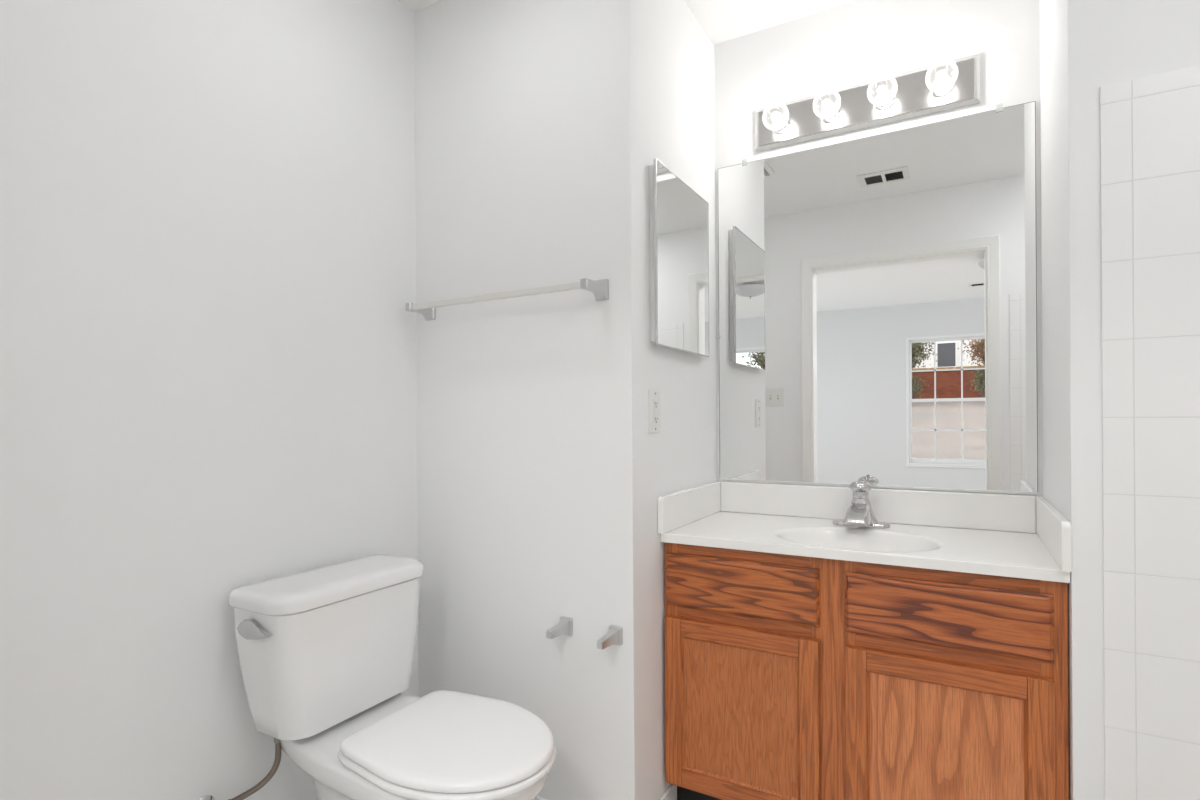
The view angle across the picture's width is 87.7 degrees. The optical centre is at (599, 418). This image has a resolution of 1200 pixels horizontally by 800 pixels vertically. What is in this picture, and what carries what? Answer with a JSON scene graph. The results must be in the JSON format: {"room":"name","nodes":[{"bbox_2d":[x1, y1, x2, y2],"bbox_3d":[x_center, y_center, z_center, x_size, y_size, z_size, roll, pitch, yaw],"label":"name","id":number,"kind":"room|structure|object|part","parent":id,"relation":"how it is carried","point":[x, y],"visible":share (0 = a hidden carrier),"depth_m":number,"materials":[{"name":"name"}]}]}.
{"room":"bathroom","nodes":[
{"label":"bathroom","id":0,"kind":"room"},
{"bbox_2d":[0,0,418,799],"bbox_3d":[-0.921,-0.069,1.458,0.100,2.410,1.415,0,0,30],"label":"wall","id":1,"kind":"structure","parent":0,"point":[208,381],"depth_m":1.37,"materials":[{"name":"white paint"}]},
{"bbox_2d":[198,795,214,799],"bbox_3d":[-0.862,0.873,1.382,0.066,0.054,0.054,0,0,30],"label":"valve","id":2,"kind":"object","parent":1,"relation":"attached to","point":[205,797],"visible":1,"depth_m":1.40,"materials":[{"name":"silver metal"}]},
{"bbox_2d":[414,0,716,799],"bbox_3d":[-0.106,-0.074,2.119,0.857,2.410,0.741,0,0,30],"label":"wall","id":3,"kind":"structure","parent":0,"point":[540,125],"depth_m":1.74,"materials":[{"name":"white paint"}]},
{"bbox_2d":[405,278,608,320],"bbox_3d":[-0.281,-0.333,1.735,0.645,0.054,0.097,0,0,30],"label":"towel bar","id":4,"kind":"object","parent":3,"relation":"attached to","point":[599,288],"visible":1,"depth_m":1.66,"materials":[{"name":"grey metal"}]},
{"bbox_3d":[-0.296,-0.333,1.707,0.588,0.017,0.016,0,0,30],"label":"rail","id":5,"kind":"part","parent":4,"relation":"part of","materials":[{"name":"silver metal"}]},
{"bbox_2d":[534,795,548,799],"bbox_3d":[-0.238,1.088,1.764,0.745,0.088,0.012,0,0,30],"label":"baseboard","id":6,"kind":"structure","parent":3,"relation":"attached to","point":[537,796],"depth_m":1.72,"materials":[{"name":"white paint"}]},
{"bbox_2d":[546,616,572,638],"bbox_3d":[-0.110,0.558,1.646,0.037,0.046,0.087,0,0,30],"label":"post","id":7,"kind":"object","parent":3,"relation":"attached to","point":[564,626],"visible":1,"depth_m":1.65,"materials":[{"name":"silver metal"}]},
{"bbox_3d":[-0.091,0.558,1.679,0.037,0.046,0.011,0,0,30],"label":"wall plate","id":8,"kind":"part","parent":7,"relation":"part of","materials":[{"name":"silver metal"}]},
{"bbox_2d":[597,625,622,649],"bbox_3d":[0.021,0.557,1.571,0.037,0.046,0.087,0,0,30],"label":"toilet paper holder","id":9,"kind":"object","parent":3,"relation":"attached to","point":[614,636],"visible":1,"depth_m":1.58,"materials":[{"name":"silver metal"}]},
{"bbox_3d":[0.040,0.557,1.604,0.037,0.046,0.011,0,0,30],"label":"wall plate","id":10,"kind":"part","parent":9,"relation":"part of","materials":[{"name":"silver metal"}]},
{"bbox_2d":[648,389,660,432],"bbox_3d":[0.149,-0.021,1.693,0.009,0.116,0.070,0,0,30],"label":"wall outlet","id":11,"kind":"object","parent":3,"relation":"attached to","point":[653,395],"visible":1,"depth_m":1.68,"materials":[{"name":"white plastic"}]},
{"bbox_2d":[653,399,658,423],"bbox_3d":[0.151,-0.021,1.692,0.003,0.067,0.033,0,0,30],"label":"receptacle","id":12,"kind":"object","parent":11,"relation":"attached to","point":[655,401],"depth_m":1.69,"materials":[{"name":"grey plastic"}]},
{"bbox_2d":[659,784,676,799],"bbox_3d":[0.153,1.085,1.683,0.012,0.088,0.261,0,0,30],"label":"baseboard","id":13,"kind":"structure","parent":3,"relation":"attached to","point":[670,793],"depth_m":1.76,"materials":[{"name":"white paint"}]},
{"bbox_2d":[649,159,708,356],"bbox_3d":[0.239,-0.444,1.835,0.027,0.495,0.400,0,0,30],"label":"medicine cabinet","id":14,"kind":"object","parent":3,"relation":"attached to","point":[679,216],"visible":1,"depth_m":1.78,"materials":[{"name":"silver mirror"}]},
{"bbox_2d":[398,0,854,44],"bbox_3d":[0.356,-1.332,1.093,2.694,0.100,2.054,0,0,30],"label":"ceiling","id":15,"kind":"structure","parent":0,"point":[721,20],"depth_m":1.97,"materials":[{"name":"white paint"}]},
{"bbox_2d":[714,0,1042,496],"bbox_3d":[0.822,-0.080,1.956,0.919,2.410,0.100,0,0,30],"label":"wall","id":16,"kind":"structure","parent":0,"point":[853,43],"depth_m":1.89,"materials":[{"name":"white paint"}]},
{"bbox_2d":[755,55,979,151],"bbox_3d":[0.759,-0.950,1.854,0.635,0.130,0.132,0,0,30],"label":"vanity light","id":17,"kind":"object","parent":16,"relation":"attached to","point":[949,85],"visible":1,"depth_m":1.87,"materials":[{"name":"silver metal"}]},
{"bbox_3d":[0.546,-0.943,1.945,0.080,0.080,0.076,0,0,30],"label":"bulb","id":18,"kind":"part","parent":17,"relation":"part of","materials":[{"name":"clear glass"}]},
{"bbox_2d":[771,115,789,134],"bbox_3d":[0.576,-0.943,1.996,0.060,0.060,0.021,0,0,30],"label":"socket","id":19,"kind":"object","parent":17,"relation":"attached to","point":[780,122],"depth_m":1.99,"materials":[{"name":"white glass"}]},
{"bbox_3d":[0.678,-0.944,1.869,0.080,0.080,0.076,0,0,30],"label":"bulb","id":20,"kind":"part","parent":17,"relation":"part of","materials":[{"name":"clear glass"}]},
{"bbox_2d":[821,103,840,122],"bbox_3d":[0.708,-0.944,1.920,0.060,0.060,0.021,0,0,30],"label":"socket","id":21,"kind":"object","parent":17,"relation":"attached to","point":[831,110],"depth_m":1.92,"materials":[{"name":"white glass"}]},
{"bbox_3d":[0.810,-0.945,1.794,0.080,0.080,0.076,0,0,30],"label":"bulb","id":22,"kind":"part","parent":17,"relation":"part of","materials":[{"name":"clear glass"}]},
{"bbox_2d":[874,90,895,110],"bbox_3d":[0.839,-0.945,1.844,0.060,0.060,0.021,0,0,30],"label":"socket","id":23,"kind":"object","parent":17,"relation":"attached to","point":[887,95],"depth_m":1.84,"materials":[{"name":"white glass"}]},
{"bbox_3d":[0.940,-0.946,1.719,0.080,0.080,0.076,0,0,30],"label":"bulb","id":24,"kind":"part","parent":17,"relation":"part of","materials":[{"name":"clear glass"}]},
{"bbox_2d":[930,76,953,97],"bbox_3d":[0.970,-0.946,1.770,0.060,0.060,0.021,0,0,30],"label":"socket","id":25,"kind":"object","parent":17,"relation":"attached to","point":[940,85],"depth_m":1.77,"materials":[{"name":"white glass"}]},
{"bbox_2d":[717,101,1037,494],"bbox_3d":[0.789,-0.330,1.909,0.898,1.076,0.010,0,0,30],"label":"wall mirror","id":26,"kind":"object","parent":16,"relation":"attached to","point":[878,293],"visible":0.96,"depth_m":1.86,"materials":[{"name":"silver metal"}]},
{"bbox_2d":[1040,0,1199,799],"bbox_3d":[1.500,-0.084,1.292,0.921,2.410,0.578,0,0,30],"label":"wall","id":27,"kind":"structure","parent":0,"point":[1086,46],"depth_m":1.26,"materials":[{"name":"white paint"}]},
{"bbox_2d":[1100,65,1199,799],"bbox_3d":[1.335,0.203,1.050,0.770,1.730,0.006,0,0,30],"label":"tiled wall","id":28,"kind":"structure","parent":27,"relation":"attached to","point":[1150,125],"depth_m":1.20,"materials":[{"name":"white tile"}]},
{"bbox_3d":[0.343,1.178,1.041,2.694,0.100,2.172,0,0,30],"label":"floor","id":29,"kind":"structure","parent":0,"visible":0},
{"bbox_2d":[228,554,555,799],"bbox_3d":[-0.434,0.759,1.431,0.730,0.749,0.459,0,0,30],"label":"toilet","id":30,"kind":"object","parent":29,"relation":"on","point":[326,654],"visible":1,"depth_m":1.39,"materials":[{"name":"white ceramic"}]},
{"bbox_2d":[228,738,281,799],"bbox_3d":[-0.807,0.803,1.445,0.147,0.159,0.032,0,0,-42],"label":"supply hose","id":31,"kind":"object","parent":30,"relation":"attached to","point":[278,749],"visible":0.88,"depth_m":1.47,"materials":[{"name":"silver metal"}]},
{"bbox_3d":[-0.750,0.462,1.363,0.122,0.044,0.028,0,0,30],"label":"flush lever","id":32,"kind":"part","parent":30,"relation":"part of","materials":[{"name":"silver metal"}]},
{"bbox_3d":[-0.658,0.405,1.565,0.213,0.039,0.447,0,0,30],"label":"tank lid","id":33,"kind":"part","parent":30,"relation":"part of","materials":[{"name":"white ceramic"}]},
{"bbox_3d":[-0.658,0.573,1.566,0.199,0.300,0.430,0,0,30],"label":"tank","id":34,"kind":"part","parent":30,"relation":"part of","materials":[{"name":"white ceramic"}]},
{"bbox_3d":[-0.432,0.932,1.438,0.689,0.403,0.362,0,0,30],"label":"bowl","id":35,"kind":"part","parent":30,"relation":"part of","materials":[{"name":"white ceramic"}]},
{"bbox_3d":[-0.306,0.719,1.365,0.440,0.016,0.372,0,0,30],"label":"seat","id":36,"kind":"part","parent":30,"relation":"part of","materials":[{"name":"white plastic"}]},
{"bbox_3d":[-0.306,0.697,1.365,0.434,0.021,0.366,0,0,30],"label":"seat lid","id":37,"kind":"part","parent":30,"relation":"part of","materials":[{"name":"white plastic"}]},
{"bbox_2d":[665,542,1068,799],"bbox_3d":[0.684,0.732,1.705,0.908,0.788,0.469,0,0,30],"label":"vanity cabinet","id":38,"kind":"object","parent":29,"relation":"on","point":[788,677],"visible":0.81,"depth_m":1.48,"materials":[{"name":"brown wood"}]},
{"bbox_3d":[0.363,0.773,1.635,0.322,0.369,0.005,0,0,30],"label":"door panel","id":39,"kind":"part","parent":38,"relation":"part of","materials":[{"name":"brown wood"}]},
{"bbox_3d":[0.360,0.442,1.631,0.408,0.142,0.018,0,0,30],"label":"drawer","id":40,"kind":"part","parent":38,"relation":"part of","materials":[{"name":"brown wood"}]},
{"bbox_3d":[0.361,0.773,1.631,0.408,0.455,0.018,0,0,30],"label":"door","id":41,"kind":"part","parent":38,"relation":"part of","materials":[{"name":"brown wood"}]},
{"bbox_2d":[658,481,1071,582],"bbox_3d":[0.676,0.325,1.698,0.913,0.229,0.493,0,0,30],"label":"countertop","id":42,"kind":"structure","parent":38,"relation":"on","point":[1006,535],"depth_m":1.73,"materials":[{"name":"stone"}]},
{"bbox_2d":[833,477,889,528],"bbox_3d":[0.743,0.243,1.791,0.156,0.138,0.160,0,0,30],"label":"faucet","id":43,"kind":"object","parent":42,"relation":"on","point":[859,513],"visible":1,"depth_m":1.79,"materials":[{"name":"silver metal"}]},
{"bbox_3d":[0.732,0.272,1.771,0.069,0.060,0.113,0,0,30],"label":"spout","id":44,"kind":"part","parent":43,"relation":"part of","materials":[{"name":"silver metal"}]},
{"bbox_3d":[0.762,0.208,1.825,0.061,0.052,0.061,0,0,30],"label":"knob","id":45,"kind":"part","parent":43,"relation":"part of","materials":[{"name":"silver metal"}]},
{"bbox_3d":[0.762,0.306,1.824,0.156,0.012,0.054,0,0,30],"label":"plate","id":46,"kind":"part","parent":43,"relation":"part of","materials":[{"name":"silver metal"}]},
{"bbox_3d":[0.770,0.771,1.401,0.322,0.367,0.005,0,0,30],"label":"door panel","id":47,"kind":"part","parent":38,"relation":"part of","materials":[{"name":"brown wood"}]},
{"bbox_3d":[0.766,0.440,1.399,0.408,0.142,0.018,0,0,30],"label":"drawer","id":48,"kind":"part","parent":38,"relation":"part of","materials":[{"name":"brown wood"}]},
{"bbox_3d":[0.768,0.771,1.398,0.408,0.453,0.018,0,0,30],"label":"door","id":49,"kind":"part","parent":38,"relation":"part of","materials":[{"name":"brown wood"}]}
]}

